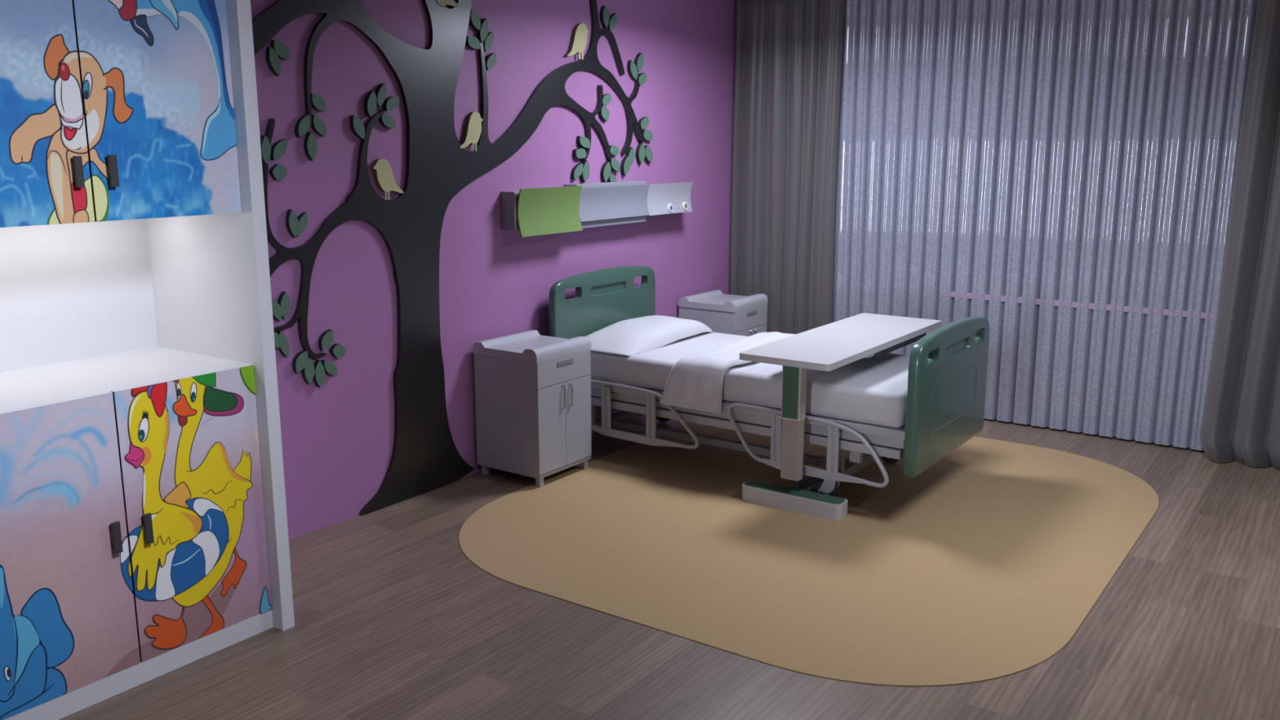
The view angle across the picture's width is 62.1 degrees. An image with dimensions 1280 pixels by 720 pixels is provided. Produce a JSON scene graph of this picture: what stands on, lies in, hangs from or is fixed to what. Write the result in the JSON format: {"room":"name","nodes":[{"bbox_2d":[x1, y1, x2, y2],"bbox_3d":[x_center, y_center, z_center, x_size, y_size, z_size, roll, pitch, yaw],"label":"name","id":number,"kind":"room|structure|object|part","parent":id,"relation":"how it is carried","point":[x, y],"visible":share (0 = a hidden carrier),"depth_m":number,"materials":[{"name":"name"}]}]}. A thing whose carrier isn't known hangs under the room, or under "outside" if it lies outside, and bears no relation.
{"room":"hospital room","nodes":[
{"label":"hospital room","id":0,"kind":"room"},
{"bbox_2d":[251,0,653,514],"bbox_3d":[-0.759,-0.712,5.388,0.026,2.610,2.876,8,14,34],"label":"tree","id":1,"kind":"object","parent":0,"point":[425,457],"visible":0.98,"depth_m":5.01,"materials":[{"name":"black wood"}]},
{"bbox_2d":[250,0,736,540],"bbox_3d":[-1.654,-0.500,4.246,0.100,2.660,8.260,8,14,34],"label":"wall","id":2,"kind":"structure","parent":0,"point":[338,436],"depth_m":5.33,"materials":[{"name":"purple paint"}]},
{"bbox_2d":[369,158,404,199],"bbox_3d":[-1.145,-0.817,4.807,0.026,0.184,0.172,8,14,34],"label":"cutout","id":3,"kind":"object","parent":2,"relation":"attached to","point":[383,175],"visible":1,"depth_m":4.78},
{"bbox_3d":[-1.149,-0.744,4.798,0.004,0.043,0.010,8,14,34],"label":"leg","id":4,"kind":"part","parent":3,"relation":"part of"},
{"bbox_2d":[435,0,459,7],"bbox_3d":[-0.920,-1.719,4.947,0.026,0.148,0.191,8,14,34],"label":"cutout","id":5,"kind":"object","parent":2,"relation":"attached to","point":[451,3],"visible":1,"depth_m":4.97},
{"bbox_2d":[459,111,483,151],"bbox_3d":[-0.832,-1.118,5.198,0.026,0.189,0.170,8,14,34],"label":"cutout","id":6,"kind":"object","parent":2,"relation":"attached to","point":[473,126],"visible":1,"depth_m":5.19},
{"bbox_2d":[563,22,588,59],"bbox_3d":[-0.346,-1.734,5.775,0.026,0.191,0.192,8,14,34],"label":"cutout","id":7,"kind":"object","parent":2,"relation":"attached to","point":[578,42],"visible":1,"depth_m":5.77},
{"bbox_2d":[501,180,693,236],"bbox_3d":[-0.187,-0.891,6.090,0.127,0.247,1.652,8,14,34],"label":"panel","id":8,"kind":"object","parent":2,"relation":"attached to","point":[571,207],"visible":1,"depth_m":5.88,"materials":[{"name":"white paint"}]},
{"bbox_2d":[667,203,673,212],"bbox_3d":[0.187,-0.935,6.538,0.020,0.055,0.054,8,14,34],"label":"outlet","id":9,"kind":"object","parent":8,"relation":"attached to","point":[670,206],"depth_m":6.53,"materials":[{"name":"white paint"}]},
{"bbox_2d":[682,201,688,210],"bbox_3d":[0.284,-0.965,6.671,0.020,0.055,0.054,8,14,34],"label":"outlet","id":10,"kind":"object","parent":8,"relation":"attached to","point":[685,204],"depth_m":6.66,"materials":[{"name":"white paint"}]},
{"bbox_2d":[58,414,1279,719],"bbox_3d":[0.892,1.202,2.704,6.200,0.050,8.160,8,14,34],"label":"floor","id":11,"kind":"structure","parent":0,"point":[393,620],"depth_m":3.62,"materials":[{"name":"brown wood"}]},
{"bbox_2d":[0,0,294,719],"bbox_3d":[-1.849,-0.183,3.302,0.718,2.420,1.123,8,14,34],"label":"wardrobe","id":12,"kind":"object","parent":11,"relation":"on","point":[144,529],"visible":1,"depth_m":3.33,"materials":[{"name":"white paint"}]},
{"bbox_3d":[-1.748,-0.816,2.794,0.020,0.933,0.531,8,14,34],"label":"door","id":13,"kind":"part","parent":12,"relation":"part of","materials":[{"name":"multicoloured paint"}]},
{"bbox_3d":[-1.749,0.573,3.082,0.019,0.884,0.531,8,14,34],"label":"door","id":14,"kind":"part","parent":12,"relation":"part of","materials":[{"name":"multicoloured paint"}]},
{"bbox_3d":[-1.602,-0.536,3.027,0.026,0.088,0.021,8,14,34],"label":"handle","id":15,"kind":"part","parent":12,"relation":"part of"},
{"bbox_3d":[-2.076,-0.215,3.459,0.015,2.380,1.023,8,14,34],"label":"panel","id":16,"kind":"part","parent":12,"relation":"part of","materials":[{"name":"white paint"}]},
{"bbox_3d":[-1.544,-0.553,3.108,0.026,0.092,0.023,8,14,34],"label":"handle","id":17,"kind":"part","parent":12,"relation":"part of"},
{"bbox_3d":[-1.603,0.541,3.249,0.026,0.098,0.023,8,14,34],"label":"handle","id":18,"kind":"part","parent":12,"relation":"part of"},
{"bbox_2d":[0,346,248,412],"bbox_3d":[-1.843,0.075,3.351,0.554,0.019,1.023,8,14,34],"label":"shelf","id":19,"kind":"object","parent":12,"relation":"attached to","point":[117,371],"depth_m":3.46,"materials":[{"name":"white paint"}]},
{"bbox_3d":[-1.544,0.527,3.330,0.026,0.097,0.022,8,14,34],"label":"handle","id":20,"kind":"part","parent":12,"relation":"part of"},
{"bbox_3d":[-1.453,-0.901,3.205,0.020,0.933,0.483,8,14,34],"label":"door","id":21,"kind":"part","parent":12,"relation":"part of","materials":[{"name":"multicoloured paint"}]},
{"bbox_3d":[-1.452,0.489,3.492,0.022,0.884,0.483,8,14,34],"label":"door","id":22,"kind":"part","parent":12,"relation":"part of","materials":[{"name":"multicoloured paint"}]},
{"bbox_3d":[-1.540,-0.272,3.732,0.718,2.420,0.050,8,14,34],"label":"panel","id":23,"kind":"part","parent":12,"relation":"part of","materials":[{"name":"white paint"}]},
{"bbox_2d":[472,329,591,487],"bbox_3d":[-0.543,0.239,5.494,0.442,0.706,0.429,8,14,34],"label":"base cabinet","id":24,"kind":"object","parent":11,"relation":"on","point":[533,390],"visible":1,"depth_m":5.34,"materials":[{"name":"paint"}]},
{"bbox_3d":[-0.802,0.566,5.524,0.030,0.053,0.030,8,14,34],"label":"leg","id":25,"kind":"part","parent":24,"relation":"part of","materials":[{"name":"paint"}]},
{"bbox_3d":[-0.502,0.607,5.316,0.030,0.050,0.030,8,14,34],"label":"leg","id":26,"kind":"part","parent":24,"relation":"part of","materials":[{"name":"paint"}]},
{"bbox_3d":[-0.445,0.342,5.312,0.018,0.435,0.210,8,14,34],"label":"door","id":27,"kind":"part","parent":24,"relation":"part of","materials":[{"name":"paint"}]},
{"bbox_3d":[-0.384,0.045,5.339,0.018,0.129,0.421,8,14,34],"label":"drawer","id":28,"kind":"part","parent":24,"relation":"part of","materials":[{"name":"paint"}]},
{"bbox_3d":[-0.382,0.184,5.339,0.017,0.124,0.008,8,14,34],"label":"handle","id":29,"kind":"part","parent":24,"relation":"part of","materials":[{"name":"metal"}]},
{"bbox_3d":[-0.375,0.013,5.328,0.005,0.028,0.128,8,14,34],"label":"handle","id":30,"kind":"part","parent":24,"relation":"part of","materials":[{"name":"silver metal"}]},
{"bbox_3d":[-0.348,0.174,5.386,0.017,0.124,0.008,8,14,34],"label":"handle","id":31,"kind":"part","parent":24,"relation":"part of","materials":[{"name":"metal"}]},
{"bbox_3d":[-0.323,0.306,5.482,0.018,0.435,0.210,8,14,34],"label":"door","id":32,"kind":"part","parent":24,"relation":"part of","materials":[{"name":"paint"}]},
{"bbox_3d":[-0.295,0.548,5.604,0.030,0.050,0.030,8,14,34],"label":"leg","id":33,"kind":"part","parent":24,"relation":"part of","materials":[{"name":"paint"}]},
{"bbox_2d":[678,289,768,336],"bbox_3d":[0.553,-0.076,7.019,0.442,0.706,0.429,8,14,34],"label":"nightstand","id":34,"kind":"object","parent":11,"relation":"on","point":[725,313],"visible":0.44,"depth_m":6.83,"materials":[{"name":"paint"}]},
{"bbox_3d":[0.652,0.026,6.837,0.018,0.435,0.210,8,14,34],"label":"door","id":35,"kind":"part","parent":34,"relation":"part of","materials":[{"name":"paint"}]},
{"bbox_3d":[0.713,-0.271,6.864,0.018,0.129,0.421,8,14,34],"label":"drawer","id":36,"kind":"part","parent":34,"relation":"part of","materials":[{"name":"paint"}]},
{"bbox_3d":[0.721,-0.302,6.853,0.005,0.028,0.128,8,14,34],"label":"handle","id":37,"kind":"part","parent":34,"relation":"part of","materials":[{"name":"silver metal"}]},
{"bbox_3d":[0.774,-0.009,7.006,0.018,0.435,0.210,8,14,34],"label":"door","id":38,"kind":"part","parent":34,"relation":"part of","materials":[{"name":"paint"}]},
{"bbox_2d":[458,422,1159,686],"bbox_3d":[0.882,0.683,5.081,2.638,0.003,3.135,8,14,34],"label":"rug","id":39,"kind":"object","parent":11,"relation":"on","point":[982,564],"visible":0.75,"depth_m":4.44,"materials":[{"name":"beige carpet"}]},
{"bbox_2d":[548,266,989,496],"bbox_3d":[0.635,0.073,5.610,2.089,0.976,0.975,8,14,34],"label":"hospital bed","id":40,"kind":"object","parent":39,"relation":"on","point":[947,375],"visible":0.74,"depth_m":5.17,"materials":[{"name":"green plastic"}]},
{"bbox_3d":[-0.269,0.262,5.862,0.044,0.192,0.030,8,14,34],"label":"lift leg","id":41,"kind":"part","parent":40,"relation":"part of","materials":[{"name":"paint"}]},
{"bbox_3d":[-0.200,-0.214,6.151,0.047,0.632,0.975,8,14,34],"label":"headboard","id":42,"kind":"part","parent":40,"relation":"part of","materials":[{"name":"green plastic"}]},
{"bbox_3d":[-0.180,0.250,5.645,0.054,0.251,0.016,8,14,34],"label":"post","id":43,"kind":"part","parent":40,"relation":"part of","materials":[{"name":"metal"}]},
{"bbox_3d":[-0.018,0.275,5.533,0.769,0.284,0.021,8,14,34],"label":"rail","id":44,"kind":"part","parent":40,"relation":"part of","materials":[{"name":"paint"}]},
{"bbox_3d":[0.057,0.284,5.481,0.054,0.251,0.016,8,14,34],"label":"post","id":45,"kind":"part","parent":40,"relation":"part of","materials":[{"name":"metal"}]},
{"bbox_3d":[0.419,0.433,5.583,1.500,0.040,0.040,8,14,34],"label":"chassis rail","id":46,"kind":"part","parent":40,"relation":"part of","materials":[{"name":"grey metal"}]},
{"bbox_3d":[0.629,0.194,5.639,1.945,0.046,0.854,8,14,34],"label":"platform frame","id":47,"kind":"part","parent":40,"relation":"part of","materials":[{"name":"paint"}]},
{"bbox_2d":[590,332,909,427],"bbox_3d":[0.625,0.048,5.612,1.935,0.164,0.890,8,14,34],"label":"mattress","id":48,"kind":"object","parent":40,"relation":"on","point":[873,391],"visible":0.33,"depth_m":5.16,"materials":[{"name":"white fabric"}]},
{"bbox_2d":[586,315,713,355],"bbox_3d":[0.012,-0.168,5.992,0.447,0.104,0.856,8,14,34],"label":"pillow","id":49,"kind":"object","parent":48,"relation":"on","point":[632,336],"visible":0.91,"depth_m":5.82,"materials":[{"name":"white fabric"}]},
{"bbox_2d":[659,331,795,413],"bbox_3d":[0.548,0.034,5.667,0.424,0.270,0.985,8,14,34],"label":"throw blanket","id":50,"kind":"object","parent":48,"relation":"on","point":[695,381],"visible":0.68,"depth_m":5.30,"materials":[{"name":"white fabric"}]},
{"bbox_3d":[0.651,0.369,5.071,0.054,0.251,0.016,8,14,34],"label":"post","id":51,"kind":"part","parent":40,"relation":"part of","materials":[{"name":"metal"}]},
{"bbox_3d":[0.772,0.392,4.989,0.844,0.289,0.021,8,14,34],"label":"rail","id":52,"kind":"part","parent":40,"relation":"part of","materials":[{"name":"metal"}]},
{"bbox_3d":[0.891,0.403,4.906,0.054,0.251,0.016,8,14,34],"label":"post","id":53,"kind":"part","parent":40,"relation":"part of","materials":[{"name":"metal"}]},
{"bbox_3d":[0.945,0.435,5.025,0.044,0.192,0.030,8,14,34],"label":"lift leg","id":54,"kind":"part","parent":40,"relation":"part of","materials":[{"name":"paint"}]},
{"bbox_3d":[0.984,0.413,4.989,0.150,0.120,0.035,8,14,34],"label":"lift arm","id":55,"kind":"part","parent":40,"relation":"part of","materials":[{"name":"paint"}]},
{"bbox_3d":[1.465,0.135,5.025,0.058,0.632,0.975,8,14,34],"label":"footboard","id":56,"kind":"part","parent":40,"relation":"part of","materials":[{"name":"green plastic"}]},
{"bbox_2d":[739,313,941,520],"bbox_3d":[1.026,0.242,5.360,0.520,0.747,1.405,8,14,34],"label":"table","id":57,"kind":"object","parent":39,"relation":"on","point":[829,347],"visible":0.91,"depth_m":4.96,"materials":[{"name":"plastic"}]},
{"bbox_3d":[0.737,0.565,5.017,0.040,0.138,0.025,8,14,34],"label":"stem","id":58,"kind":"part","parent":57,"relation":"part of","materials":[{"name":"black metal"}]},
{"bbox_3d":[0.918,0.595,5.301,0.068,0.052,0.612,8,14,34],"label":"leg","id":59,"kind":"part","parent":57,"relation":"part of","materials":[{"name":"metal"}]},
{"bbox_3d":[0.914,0.569,5.290,0.060,0.004,0.616,8,14,34],"label":"leg","id":60,"kind":"part","parent":57,"relation":"part of","materials":[{"name":"green plastic"}]},
{"bbox_3d":[0.892,-1.452,2.155,6.200,0.050,8.160,8,14,34],"label":"ceiling","id":61,"kind":"structure","parent":0,"visible":0},
{"bbox_2d":[729,0,845,333],"bbox_3d":[0.944,-1.088,7.087,0.789,2.651,0.093,8,14,34],"label":"curtain","id":62,"kind":"object","parent":61,"relation":"hanging from","point":[788,62],"visible":0.85,"depth_m":7.02,"materials":[{"name":"grey fabric"}]},
{"bbox_2d":[832,0,1257,450],"bbox_3d":[2.313,-0.912,6.216,2.677,2.643,0.057,8,14,34],"label":"sheer curtain","id":63,"kind":"object","parent":61,"relation":"hanging from","point":[1093,144],"visible":0.77,"depth_m":6.14,"materials":[{"name":"fabric"}]},
{"bbox_2d":[1199,0,1279,470],"bbox_3d":[3.432,-0.716,5.291,0.945,2.652,0.158,8,14,34],"label":"curtain","id":64,"kind":"object","parent":61,"relation":"hanging from","point":[1241,418],"visible":1,"depth_m":5.56,"materials":[{"name":"grey fabric"}]},
{"bbox_3d":[3.271,-0.809,5.737,6.200,2.660,0.100,8,14,34],"label":"wall","id":65,"kind":"structure","parent":0,"visible":0},
{"bbox_2d":[939,129,949,289],"bbox_3d":[1.907,-0.918,6.555,0.022,0.978,0.124,8,14,34],"label":"trim","id":66,"kind":"structure","parent":65,"relation":"attached to","point":[948,130],"depth_m":6.49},
{"bbox_2d":[942,291,1213,319],"bbox_3d":[2.646,-0.317,6.148,1.810,0.034,0.124,8,14,34],"label":"trim","id":67,"kind":"structure","parent":65,"relation":"attached to","point":[1166,312],"depth_m":6.14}
]}

